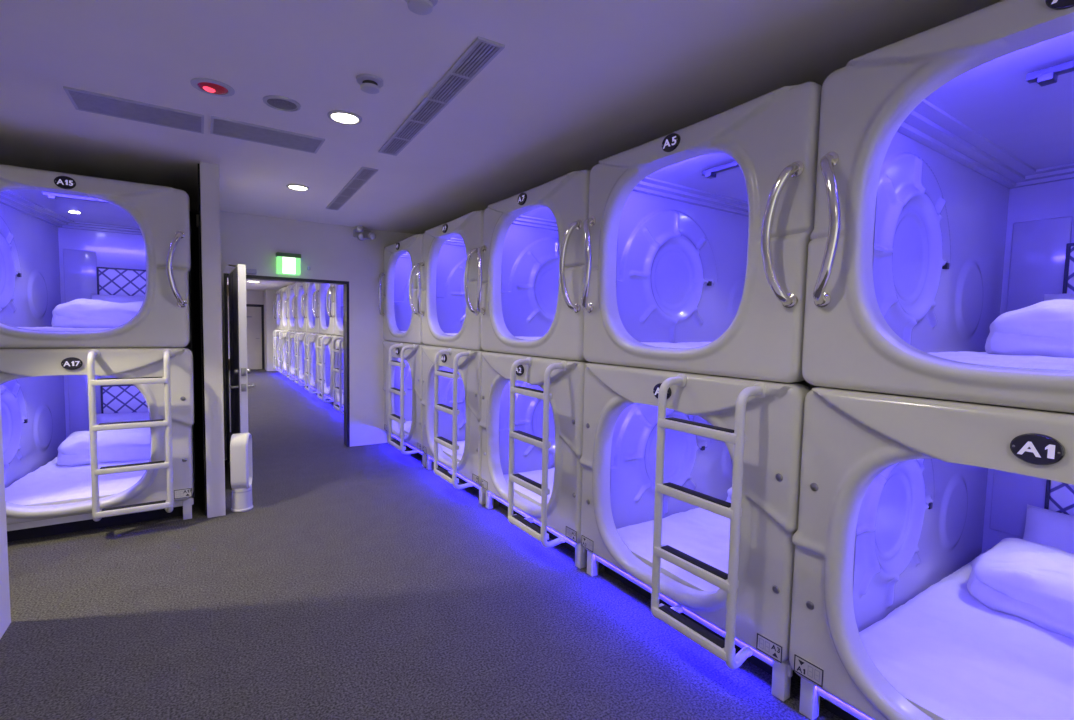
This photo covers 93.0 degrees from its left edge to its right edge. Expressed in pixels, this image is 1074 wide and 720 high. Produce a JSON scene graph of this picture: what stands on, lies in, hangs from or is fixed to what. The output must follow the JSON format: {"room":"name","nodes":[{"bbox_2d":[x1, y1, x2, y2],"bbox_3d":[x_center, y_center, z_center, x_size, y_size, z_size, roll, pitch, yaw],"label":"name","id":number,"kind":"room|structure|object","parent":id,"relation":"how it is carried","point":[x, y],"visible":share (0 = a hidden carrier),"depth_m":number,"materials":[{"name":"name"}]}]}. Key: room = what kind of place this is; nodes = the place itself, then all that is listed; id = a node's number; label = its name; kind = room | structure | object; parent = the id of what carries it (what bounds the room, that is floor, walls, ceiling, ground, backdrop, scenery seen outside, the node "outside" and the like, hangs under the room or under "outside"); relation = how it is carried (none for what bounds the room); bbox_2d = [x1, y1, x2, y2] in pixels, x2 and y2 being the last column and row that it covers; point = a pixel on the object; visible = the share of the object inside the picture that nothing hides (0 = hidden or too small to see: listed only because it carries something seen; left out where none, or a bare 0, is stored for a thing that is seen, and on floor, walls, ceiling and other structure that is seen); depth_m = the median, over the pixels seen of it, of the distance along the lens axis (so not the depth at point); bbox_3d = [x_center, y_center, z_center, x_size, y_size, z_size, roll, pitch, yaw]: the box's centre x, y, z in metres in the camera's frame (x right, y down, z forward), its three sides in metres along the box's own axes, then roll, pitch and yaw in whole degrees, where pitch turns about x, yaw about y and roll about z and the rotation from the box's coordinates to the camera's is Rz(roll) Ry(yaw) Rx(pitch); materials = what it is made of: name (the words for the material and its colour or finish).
{"room":"capsule hotel","nodes":[
{"label":"capsule hotel","id":0,"kind":"room"},
{"bbox_2d":[0,394,10,638],"bbox_3d":[-0.992,0.158,-0.120,0.165,2.690,6.070,-1,4,-33],"label":"wall","id":1,"kind":"structure","parent":0,"point":[5,612],"depth_m":2.46,"materials":[{"name":"paint"}]},
{"bbox_2d":[190,211,203,457],"bbox_3d":[-5.221,-0.229,4.665,3.616,2.690,0.100,-1,4,-33],"label":"wall","id":2,"kind":"structure","parent":0,"point":[195,230],"depth_m":5.59,"materials":[{"name":"black paint"}]},
{"bbox_2d":[198,162,225,517],"bbox_3d":[-6.320,-0.570,9.708,0.136,2.690,14.006,-1,4,-33],"label":"wall","id":3,"kind":"structure","parent":0,"point":[209,172],"depth_m":3.88,"materials":[{"name":"paint"}]},
{"bbox_2d":[227,290,263,358],"bbox_3d":[-8.557,-0.976,16.699,4.100,2.530,0.150,-1,4,-33],"label":"wall","id":4,"kind":"structure","parent":0,"point":[252,296],"depth_m":16.20,"materials":[{"name":"paint"}]},
{"bbox_2d":[196,214,296,290],"bbox_3d":[-5.177,-1.920,11.696,4.320,0.120,12.180,-1,4,-33],"label":"ceiling","id":5,"kind":"structure","parent":0,"point":[262,285],"depth_m":13.66,"materials":[{"name":"paint"}]},
{"bbox_2d":[263,289,278,370],"bbox_3d":[-7.580,-0.960,16.762,2.400,2.530,0.820,-1,4,-33],"label":"wall","id":6,"kind":"structure","parent":0,"point":[269,295],"depth_m":15.84,"materials":[{"name":"paint"}]},
{"bbox_2d":[246,304,264,368],"bbox_3d":[-9.085,-0.731,16.218,0.740,2.080,0.102,-1,4,-33],"label":"door","id":7,"kind":"structure","parent":6,"relation":"in","point":[255,312],"depth_m":16.29,"materials":[{"name":"wood"}]},
{"bbox_2d":[220,211,415,459],"bbox_3d":[-1.829,-0.284,6.623,3.964,2.690,0.160,-1,4,-33],"label":"wall","id":8,"kind":"structure","parent":0,"point":[331,251],"depth_m":6.16,"materials":[{"name":"paint"}]},
{"bbox_2d":[224,273,349,459],"bbox_3d":[-2.885,0.067,5.955,1.296,2.030,0.176,-1,4,-33],"label":"door frame","id":9,"kind":"structure","parent":8,"relation":"in","point":[345,284],"depth_m":6.13,"materials":[{"name":"grey metal"}]},
{"bbox_2d":[226,264,254,442],"bbox_3d":[-2.968,0.123,5.057,0.207,2.012,1.242,-1,4,-34],"label":"door","id":10,"kind":"structure","parent":9,"relation":"attached to","point":[236,289],"depth_m":4.57,"materials":[{"name":"wood"}]},
{"bbox_2d":[229,264,256,273],"bbox_3d":[-3.137,-0.967,5.390,0.178,0.071,0.456,1,4,-6],"label":"door closer","id":11,"kind":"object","parent":9,"relation":"attached to","point":[248,271],"depth_m":5.54,"materials":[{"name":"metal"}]},
{"bbox_2d":[276,252,300,274],"bbox_3d":[-2.804,-1.083,5.754,0.250,0.235,0.106,-1,4,-33],"label":"exit sign","id":12,"kind":"object","parent":8,"relation":"attached to","point":[286,263],"visible":1,"depth_m":5.71,"materials":[{"name":"plastic"}]},
{"bbox_2d":[353,226,375,240],"bbox_3d":[-2.087,-1.530,6.183,0.246,0.181,0.126,-1,4,-33],"label":"emergency light","id":13,"kind":"object","parent":8,"relation":"attached to","point":[359,232],"visible":1,"depth_m":6.13,"materials":[{"name":"grey plastic"}]},
{"bbox_2d":[0,369,842,719],"bbox_3d":[-4.191,1.050,7.039,7.900,0.120,21.400,-1,4,-33],"label":"floor","id":14,"kind":"structure","parent":0,"point":[357,582],"depth_m":2.62,"materials":[{"name":"grey carpet"}]},
{"bbox_2d":[0,341,196,541],"bbox_3d":[-3.705,0.514,4.311,1.360,1.312,2.103,-1,4,-33],"label":"pod","id":15,"kind":"object","parent":14,"relation":"on","point":[44,391],"visible":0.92,"depth_m":3.80,"materials":[{"name":"plastic"}]},
{"bbox_2d":[5,457,148,505],"bbox_3d":[-3.712,0.925,4.363,1.168,0.086,1.860,-1,4,-33],"label":"mattress","id":16,"kind":"object","parent":15,"relation":"in","point":[52,483],"visible":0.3,"depth_m":3.82,"materials":[{"name":"white fabric"}]},
{"bbox_2d":[57,427,150,465],"bbox_3d":[-3.770,0.743,4.685,0.917,0.272,0.697,-1,4,-33],"label":"duvet","id":17,"kind":"object","parent":16,"relation":"on","point":[121,445],"visible":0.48,"depth_m":4.41,"materials":[{"name":"white fabric"}]},
{"bbox_2d":[96,412,149,423],"bbox_3d":[-3.940,0.703,5.090,0.740,0.356,0.280,-1,4,-33],"label":"pillow","id":18,"kind":"object","parent":16,"relation":"on","point":[135,416],"visible":0.2,"depth_m":5.01,"materials":[{"name":"white fabric"}]},
{"bbox_2d":[0,164,193,347],"bbox_3d":[-3.667,-0.719,4.212,1.360,1.157,2.152,-1,4,-33],"label":"pod","id":19,"kind":"object","parent":15,"relation":"on","point":[65,237],"visible":0.98,"depth_m":3.84,"materials":[{"name":"plastic"}]},
{"bbox_2d":[18,327,110,330],"bbox_3d":[-3.689,-0.233,4.290,1.168,0.086,1.860,-1,4,-33],"label":"mattress","id":20,"kind":"object","parent":19,"relation":"in","point":[29,328],"visible":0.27,"depth_m":3.59,"materials":[{"name":"white fabric"}]},
{"bbox_2d":[51,298,142,327],"bbox_3d":[-3.746,-0.415,4.612,0.917,0.272,0.697,-1,4,-33],"label":"duvet","id":21,"kind":"object","parent":20,"relation":"on","point":[77,313],"visible":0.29,"depth_m":4.29,"materials":[{"name":"white fabric"}]},
{"bbox_2d":[91,294,143,302],"bbox_3d":[-3.917,-0.455,5.018,0.740,0.356,0.280,-1,4,-33],"label":"pillow","id":22,"kind":"object","parent":20,"relation":"on","point":[111,298],"visible":0.12,"depth_m":4.93,"materials":[{"name":"white fabric"}]},
{"bbox_2d":[87,348,173,520],"bbox_3d":[-2.839,0.517,3.586,0.472,1.191,0.205,-1,4,-33],"label":"ladder","id":23,"kind":"object","parent":15,"relation":"attached to","point":[97,514],"visible":1,"depth_m":3.49,"materials":[{"name":"metal"}]},
{"bbox_2d":[174,488,191,498],"bbox_3d":[-2.666,1.006,3.839,0.112,0.068,0.002,-1,4,-33],"label":"print","id":24,"kind":"object","parent":15,"relation":"attached to","point":[179,493],"depth_m":3.84},
{"bbox_2d":[230,433,252,511],"bbox_3d":[-2.383,0.898,4.114,0.156,0.624,0.198,0,4,-19],"label":"fan","id":25,"kind":"object","parent":14,"relation":"on","point":[241,470],"visible":1,"depth_m":4.04,"materials":[{"name":"white plastic"}]},
{"bbox_2d":[276,329,284,375],"bbox_3d":[-6.784,-0.263,15.641,2.092,1.312,1.360,-1,4,-33],"label":"pod","id":26,"kind":"object","parent":14,"relation":"on","point":[277,333],"visible":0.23,"depth_m":15.47,"materials":[{"name":"paint"}]},
{"bbox_2d":[273,330,279,370],"bbox_3d":[-7.510,-0.283,14.770,0.205,1.191,0.472,-1,4,-33],"label":"ladder","id":27,"kind":"object","parent":26,"relation":"attached to","point":[275,331],"visible":0.91,"depth_m":14.67,"materials":[{"name":"paint"}]},
{"bbox_2d":[273,289,282,329],"bbox_3d":[-6.784,-1.497,15.547,2.152,1.157,1.360,-1,4,-33],"label":"pod","id":28,"kind":"object","parent":26,"relation":"on","point":[278,292],"visible":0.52,"depth_m":15.23,"materials":[{"name":"plastic"}]},
{"bbox_2d":[281,330,294,378],"bbox_3d":[-6.042,-0.177,14.517,2.092,1.312,1.360,-1,4,-33],"label":"pod","id":29,"kind":"object","parent":14,"relation":"on","point":[284,333],"visible":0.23,"depth_m":14.33,"materials":[{"name":"paint"}]},
{"bbox_2d":[279,286,288,329],"bbox_3d":[-6.042,-1.411,14.422,2.152,1.157,1.360,-1,4,-33],"label":"pod","id":30,"kind":"object","parent":29,"relation":"on","point":[285,291],"visible":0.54,"depth_m":14.09,"materials":[{"name":"plastic"}]},
{"bbox_2d":[279,330,288,374],"bbox_3d":[-6.768,-0.197,13.645,0.205,1.191,0.472,-1,4,-33],"label":"ladder","id":31,"kind":"object","parent":29,"relation":"attached to","point":[281,338],"visible":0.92,"depth_m":13.47,"materials":[{"name":"paint"}]},
{"bbox_2d":[288,331,299,380],"bbox_3d":[-5.300,-0.091,13.392,2.092,1.312,1.360,-1,4,-33],"label":"pod","id":32,"kind":"object","parent":14,"relation":"on","point":[292,370],"visible":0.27,"depth_m":13.20,"materials":[{"name":"paint"}]},
{"bbox_2d":[285,283,296,330],"bbox_3d":[-5.300,-1.325,13.297,2.152,1.157,1.360,-1,4,-33],"label":"pod","id":33,"kind":"object","parent":32,"relation":"on","point":[292,288],"visible":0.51,"depth_m":13.04,"materials":[{"name":"plastic"}]},
{"bbox_2d":[286,331,296,379],"bbox_3d":[-6.026,-0.111,12.521,0.205,1.191,0.472,-1,4,-33],"label":"ladder","id":34,"kind":"object","parent":32,"relation":"attached to","point":[288,339],"visible":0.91,"depth_m":12.39,"materials":[{"name":"paint"}]},
{"bbox_2d":[296,332,314,391],"bbox_3d":[-4.558,-0.005,12.268,2.092,1.312,1.360,-1,4,-33],"label":"pod","id":35,"kind":"object","parent":14,"relation":"on","point":[301,337],"visible":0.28,"depth_m":12.09,"materials":[{"name":"paint"}]},
{"bbox_2d":[294,332,304,385],"bbox_3d":[-5.284,-0.025,11.396,0.205,1.191,0.472,-1,4,-33],"label":"ladder","id":36,"kind":"object","parent":35,"relation":"attached to","point":[297,355],"visible":0.87,"depth_m":11.22,"materials":[{"name":"metal"}]},
{"bbox_2d":[293,282,306,331],"bbox_3d":[-4.558,-1.239,12.173,2.152,1.157,1.360,-1,4,-33],"label":"pod","id":37,"kind":"object","parent":35,"relation":"on","point":[301,287],"visible":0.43,"depth_m":11.94,"materials":[{"name":"plastic"}]},
{"bbox_2d":[306,333,321,394],"bbox_3d":[-3.816,0.081,11.143,2.092,1.312,1.360,-1,4,-33],"label":"pod","id":38,"kind":"object","parent":14,"relation":"on","point":[313,340],"visible":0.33,"depth_m":10.96,"materials":[{"name":"paint"}]},
{"bbox_2d":[304,333,316,393],"bbox_3d":[-4.542,0.061,10.272,0.205,1.191,0.472,-1,4,-33],"label":"ladder","id":39,"kind":"object","parent":38,"relation":"attached to","point":[308,344],"visible":0.94,"depth_m":10.11,"materials":[{"name":"metal"}]},
{"bbox_2d":[303,283,319,333],"bbox_3d":[-3.816,-1.153,11.049,2.152,1.157,1.360,-1,4,-33],"label":"pod","id":40,"kind":"object","parent":38,"relation":"on","point":[312,320],"visible":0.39,"depth_m":10.88,"materials":[{"name":"plastic"}]},
{"bbox_2d":[318,334,336,409],"bbox_3d":[-3.074,0.167,10.018,2.092,1.312,1.360,-1,4,-33],"label":"pod","id":41,"kind":"object","parent":14,"relation":"on","point":[328,343],"visible":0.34,"depth_m":9.79,"materials":[{"name":"paint"}]},
{"bbox_2d":[314,284,333,334],"bbox_3d":[-3.074,-1.067,9.924,2.152,1.157,1.360,-1,4,-33],"label":"pod","id":42,"kind":"object","parent":41,"relation":"on","point":[326,322],"visible":0.22,"depth_m":9.78,"materials":[{"name":"plastic"}]},
{"bbox_2d":[317,335,332,402],"bbox_3d":[-3.800,0.147,9.147,0.205,1.191,0.472,-1,4,-33],"label":"ladder","id":43,"kind":"object","parent":41,"relation":"attached to","point":[322,347],"visible":1,"depth_m":9.02,"materials":[{"name":"metal"}]},
{"bbox_2d":[333,336,343,406],"bbox_3d":[-2.332,0.253,8.894,2.092,1.312,1.360,-1,4,-33],"label":"pod","id":44,"kind":"object","parent":14,"relation":"on","point":[334,337],"visible":0.06,"depth_m":8.74,"materials":[{"name":"paint"}]},
{"bbox_2d":[329,285,342,335],"bbox_3d":[-2.332,-0.981,8.799,2.152,1.157,1.360,-1,4,-33],"label":"pod","id":45,"kind":"object","parent":44,"relation":"on","point":[338,289],"visible":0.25,"depth_m":8.67,"materials":[{"name":"plastic"}]},
{"bbox_2d":[333,337,343,413],"bbox_3d":[-3.058,0.233,8.023,0.205,1.191,0.472,-1,4,-33],"label":"ladder","id":46,"kind":"object","parent":44,"relation":"attached to","point":[339,370],"visible":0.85,"depth_m":7.90,"materials":[{"name":"metal"}]},
{"bbox_2d":[382,341,433,466],"bbox_3d":[-0.757,0.436,6.498,2.103,1.312,1.360,-1,4,-33],"label":"pod","id":47,"kind":"object","parent":14,"relation":"on","point":[413,408],"visible":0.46,"depth_m":5.91,"materials":[{"name":"paint"}]},
{"bbox_2d":[378,234,423,343],"bbox_3d":[-0.753,-0.798,6.406,2.152,1.157,1.360,-1,4,-33],"label":"pod","id":48,"kind":"object","parent":47,"relation":"on","point":[402,258],"visible":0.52,"depth_m":6.26,"materials":[{"name":"plastic"}]},
{"bbox_2d":[388,343,417,454],"bbox_3d":[-1.480,0.416,5.630,0.205,1.191,0.472,-1,4,-33],"label":"ladder","id":49,"kind":"object","parent":47,"relation":"attached to","point":[401,445],"visible":1,"depth_m":5.50,"materials":[{"name":"metal"}]},
{"bbox_2d":[397,421,410,433],"bbox_3d":[-0.743,0.848,6.528,1.860,0.086,1.180,-1,4,-33],"label":"mattress","id":50,"kind":"object","parent":47,"relation":"in","point":[407,425],"visible":0.03,"depth_m":6.24,"materials":[{"name":"white fabric"}]},
{"bbox_2d":[421,345,488,504],"bbox_3d":[-0.015,0.522,5.373,2.103,1.312,1.360,-1,4,-33],"label":"pod","id":51,"kind":"object","parent":14,"relation":"on","point":[469,430],"visible":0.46,"depth_m":4.86,"materials":[{"name":"paint"}]},
{"bbox_2d":[417,210,483,350],"bbox_3d":[-0.011,-0.713,5.282,2.152,1.157,1.360,-1,4,-33],"label":"pod","id":52,"kind":"object","parent":51,"relation":"on","point":[450,249],"visible":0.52,"depth_m":5.14,"materials":[{"name":"plastic"}]},
{"bbox_2d":[439,441,464,461],"bbox_3d":[-0.001,0.934,5.404,1.860,0.086,1.180,-1,4,-33],"label":"mattress","id":53,"kind":"object","parent":51,"relation":"in","point":[448,452],"visible":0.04,"depth_m":5.10,"materials":[{"name":"white fabric"}]},
{"bbox_2d":[434,348,472,488],"bbox_3d":[-0.738,0.502,4.505,0.205,1.191,0.472,-1,4,-33],"label":"ladder","id":54,"kind":"object","parent":51,"relation":"attached to","point":[450,476],"visible":1,"depth_m":4.39,"materials":[{"name":"metal"}]},
{"bbox_2d":[479,352,591,568],"bbox_3d":[0.727,0.608,4.249,2.103,1.312,1.360,-1,4,-33],"label":"pod","id":55,"kind":"object","parent":14,"relation":"on","point":[566,405],"visible":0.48,"depth_m":3.71,"materials":[{"name":"paint"}]},
{"bbox_2d":[504,467,554,505],"bbox_3d":[0.741,1.020,4.279,1.860,0.086,1.180,-1,4,-33],"label":"mattress","id":56,"kind":"object","parent":55,"relation":"in","point":[536,475],"visible":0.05,"depth_m":4.05,"materials":[{"name":"white fabric"}]},
{"bbox_2d":[477,170,589,360],"bbox_3d":[0.731,-0.627,4.157,2.152,1.157,1.360,-1,4,-33],"label":"pod","id":57,"kind":"object","parent":55,"relation":"on","point":[533,248],"visible":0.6,"depth_m":4.01,"materials":[{"name":"plastic"}]},
{"bbox_2d":[515,336,540,339],"bbox_3d":[0.765,-0.138,4.206,1.860,0.086,1.180,-1,4,-33],"label":"mattress","id":58,"kind":"object","parent":57,"relation":"in","point":[520,337],"visible":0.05,"depth_m":3.91,"materials":[{"name":"white fabric"}]},
{"bbox_2d":[508,357,565,547],"bbox_3d":[0.004,0.588,3.380,0.205,1.191,0.472,-1,4,-33],"label":"ladder","id":59,"kind":"object","parent":55,"relation":"attached to","point":[525,524],"visible":1,"depth_m":3.28,"materials":[{"name":"metal"}]},
{"bbox_2d":[580,363,816,700],"bbox_3d":[1.469,0.694,3.124,2.103,1.312,1.360,-1,4,-33],"label":"pod","id":60,"kind":"object","parent":14,"relation":"on","point":[618,458],"visible":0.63,"depth_m":2.44,"materials":[{"name":"paint"}]},
{"bbox_2d":[617,507,729,591],"bbox_3d":[1.483,1.106,3.154,1.860,0.086,1.180,-1,4,-33],"label":"mattress","id":61,"kind":"object","parent":60,"relation":"in","point":[699,533],"visible":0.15,"depth_m":3.03,"materials":[{"name":"white fabric"}]},
{"bbox_2d":[726,487,731,502],"bbox_3d":[1.776,0.944,3.270,0.697,0.272,1.040,-1,4,-33],"label":"duvet","id":62,"kind":"object","parent":61,"relation":"on","point":[729,491],"visible":0.02,"depth_m":3.48,"materials":[{"name":"white fabric"}]},
{"bbox_2d":[582,82,821,383],"bbox_3d":[1.473,-0.541,3.033,2.152,1.157,1.360,-1,4,-33],"label":"pod","id":63,"kind":"object","parent":60,"relation":"on","point":[701,231],"visible":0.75,"depth_m":2.75,"materials":[{"name":"plastic"}]},
{"bbox_2d":[641,342,710,348],"bbox_3d":[1.507,-0.052,3.081,1.860,0.086,1.180,-1,4,-33],"label":"mattress","id":64,"kind":"object","parent":63,"relation":"in","point":[685,345],"visible":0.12,"depth_m":2.81,"materials":[{"name":"white fabric"}]},
{"bbox_2d":[651,374,765,669],"bbox_3d":[0.746,0.674,2.256,0.205,1.191,0.472,-1,4,-33],"label":"ladder","id":65,"kind":"object","parent":60,"relation":"attached to","point":[725,650],"visible":1,"depth_m":2.16,"materials":[{"name":"metal"}]},
{"bbox_2d":[756,633,781,662],"bbox_3d":[0.958,1.189,2.105,0.002,0.068,0.112,-1,4,-33],"label":"print","id":66,"kind":"object","parent":60,"relation":"attached to","point":[767,645],"depth_m":2.10},
{"bbox_2d":[789,386,1073,719],"bbox_3d":[2.211,0.780,2.000,2.103,1.312,1.360,-1,4,-33],"label":"pod","id":67,"kind":"object","parent":14,"relation":"on","point":[899,494],"visible":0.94,"depth_m":1.91,"materials":[{"name":"plastic"}]},
{"bbox_2d":[794,654,823,687],"bbox_3d":[1.048,1.199,1.969,0.002,0.068,0.112,-1,4,-33],"label":"print","id":68,"kind":"object","parent":67,"relation":"attached to","point":[806,667],"depth_m":1.97},
{"bbox_2d":[802,0,1073,412],"bbox_3d":[2.215,-0.455,1.908,2.152,1.157,1.360,-1,4,-33],"label":"pod","id":69,"kind":"object","parent":67,"relation":"on","point":[944,202],"visible":0.99,"depth_m":1.91,"materials":[{"name":"plastic"}]},
{"bbox_2d":[942,262,949,268],"bbox_3d":[1.940,-0.446,2.419,0.030,0.030,0.020,-1,4,-33],"label":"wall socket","id":70,"kind":"object","parent":69,"relation":"attached to","point":[946,266],"depth_m":2.41,"materials":[{"name":"plastic"}]},
{"bbox_2d":[929,351,1073,369],"bbox_3d":[2.249,0.034,1.957,1.860,0.086,1.180,-1,4,-33],"label":"mattress","id":71,"kind":"object","parent":69,"relation":"in","point":[982,358],"visible":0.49,"depth_m":1.84,"materials":[{"name":"white fabric"}]},
{"bbox_2d":[985,299,1073,357],"bbox_3d":[2.542,-0.128,2.072,0.697,0.272,1.040,-1,4,-33],"label":"pillow","id":72,"kind":"object","parent":71,"relation":"on","point":[1044,328],"visible":0.81,"depth_m":2.19,"materials":[{"name":"white fabric"}]},
{"bbox_2d":[1044,293,1073,300],"bbox_3d":[2.847,-0.153,2.397,0.280,0.356,0.740,-1,4,-33],"label":"pillow","id":73,"kind":"object","parent":71,"relation":"on","point":[1070,296],"visible":0.06,"depth_m":2.67,"materials":[{"name":"white fabric"}]},
{"bbox_2d":[859,549,1073,719],"bbox_3d":[2.225,1.192,2.030,1.860,0.086,1.180,-1,4,-33],"label":"mattress","id":74,"kind":"object","parent":67,"relation":"in","point":[952,656],"visible":0.62,"depth_m":1.97,"materials":[{"name":"white fabric"}]},
{"bbox_2d":[967,538,1073,639],"bbox_3d":[2.518,1.030,2.145,0.697,0.272,1.040,-1,4,-33],"label":"pillow","id":75,"kind":"object","parent":74,"relation":"on","point":[1032,582],"visible":0.99,"depth_m":2.26,"materials":[{"name":"white fabric"}]},
{"bbox_2d":[1023,504,1073,552],"bbox_3d":[2.824,1.005,2.470,0.280,0.356,0.740,-1,4,-33],"label":"pillow","id":76,"kind":"object","parent":74,"relation":"on","point":[1042,526],"visible":0.35,"depth_m":2.67,"materials":[{"name":"white fabric"}]},
{"bbox_2d":[0,0,1002,233],"bbox_3d":[-0.898,-1.372,1.848,8.020,0.120,9.440,-1,4,-33],"label":"ceiling","id":77,"kind":"structure","parent":0,"point":[574,85],"depth_m":2.43,"materials":[{"name":"paint"}]},
{"bbox_2d":[63,86,203,133],"bbox_3d":[-2.240,-1.399,2.881,0.598,0.010,0.318,-1,4,-33],"label":"ceiling vent","id":78,"kind":"object","parent":77,"relation":"in","point":[82,100],"visible":1,"depth_m":2.86,"materials":[{"name":"grey metal"}]},
{"bbox_2d":[190,78,234,96],"bbox_3d":[-1.628,-1.359,2.563,0.190,0.026,0.190,-1,4,-33],"label":"recessed light","id":79,"kind":"object","parent":77,"relation":"in","point":[209,86],"visible":1,"depth_m":2.54,"materials":[{"name":"red plastic"}]},
{"bbox_2d":[210,115,324,153],"bbox_3d":[-1.692,-1.409,3.212,0.612,0.010,0.308,-1,4,-33],"label":"ceiling vent","id":80,"kind":"object","parent":77,"relation":"in","point":[220,126],"visible":1,"depth_m":3.19,"materials":[{"name":"grey metal"}]},
{"bbox_2d":[263,95,300,111],"bbox_3d":[-1.366,-1.371,2.732,0.184,0.013,0.184,-1,4,-33],"label":"ceiling speaker","id":81,"kind":"object","parent":77,"relation":"attached to","point":[282,103],"visible":1,"depth_m":2.71,"materials":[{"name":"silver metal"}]},
{"bbox_2d":[267,99,296,109],"bbox_3d":[-1.366,-1.369,2.732,0.160,0.009,0.160,-1,4,-33],"label":"speaker grille","id":82,"kind":"object","parent":81,"relation":"attached to","point":[279,104],"depth_m":2.72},
{"bbox_2d":[286,184,309,190],"bbox_3d":[-2.069,-1.492,4.412,0.186,0.012,0.186,-1,4,-33],"label":"recessed light","id":83,"kind":"object","parent":77,"relation":"in","point":[290,186],"visible":1,"depth_m":4.39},
{"bbox_2d":[327,110,361,124],"bbox_3d":[-1.093,-1.376,2.900,0.186,0.012,0.186,-1,4,-33],"label":"recessed light","id":84,"kind":"object","parent":77,"relation":"in","point":[339,116],"visible":1,"depth_m":2.88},
{"bbox_2d":[326,167,377,209],"bbox_3d":[-1.678,-1.492,4.529,0.118,0.010,1.628,-1,4,-31],"label":"ceiling vent","id":85,"kind":"object","parent":77,"relation":"in","point":[364,174],"visible":1,"depth_m":4.36,"materials":[{"name":"grey metal"}]},
{"bbox_2d":[356,74,382,93],"bbox_3d":[-0.805,-1.321,2.457,0.124,0.056,0.123,-1,4,-33],"label":"smoke detector","id":86,"kind":"object","parent":77,"relation":"attached to","point":[369,83],"visible":1,"depth_m":2.43,"materials":[{"name":"white plastic"}]},
{"bbox_2d":[405,0,437,14],"bbox_3d":[-0.416,-1.272,1.813,0.124,0.056,0.123,-1,4,-33],"label":"smoke detector","id":87,"kind":"object","parent":77,"relation":"attached to","point":[421,7],"visible":1,"depth_m":1.80,"materials":[{"name":"white plastic"}]},
{"bbox_2d":[378,36,504,155],"bbox_3d":[-0.605,-1.361,2.792,0.122,0.010,1.628,-1,4,-31],"label":"ceiling vent","id":88,"kind":"object","parent":77,"relation":"in","point":[482,51],"visible":1,"depth_m":2.53,"materials":[{"name":"grey metal"}]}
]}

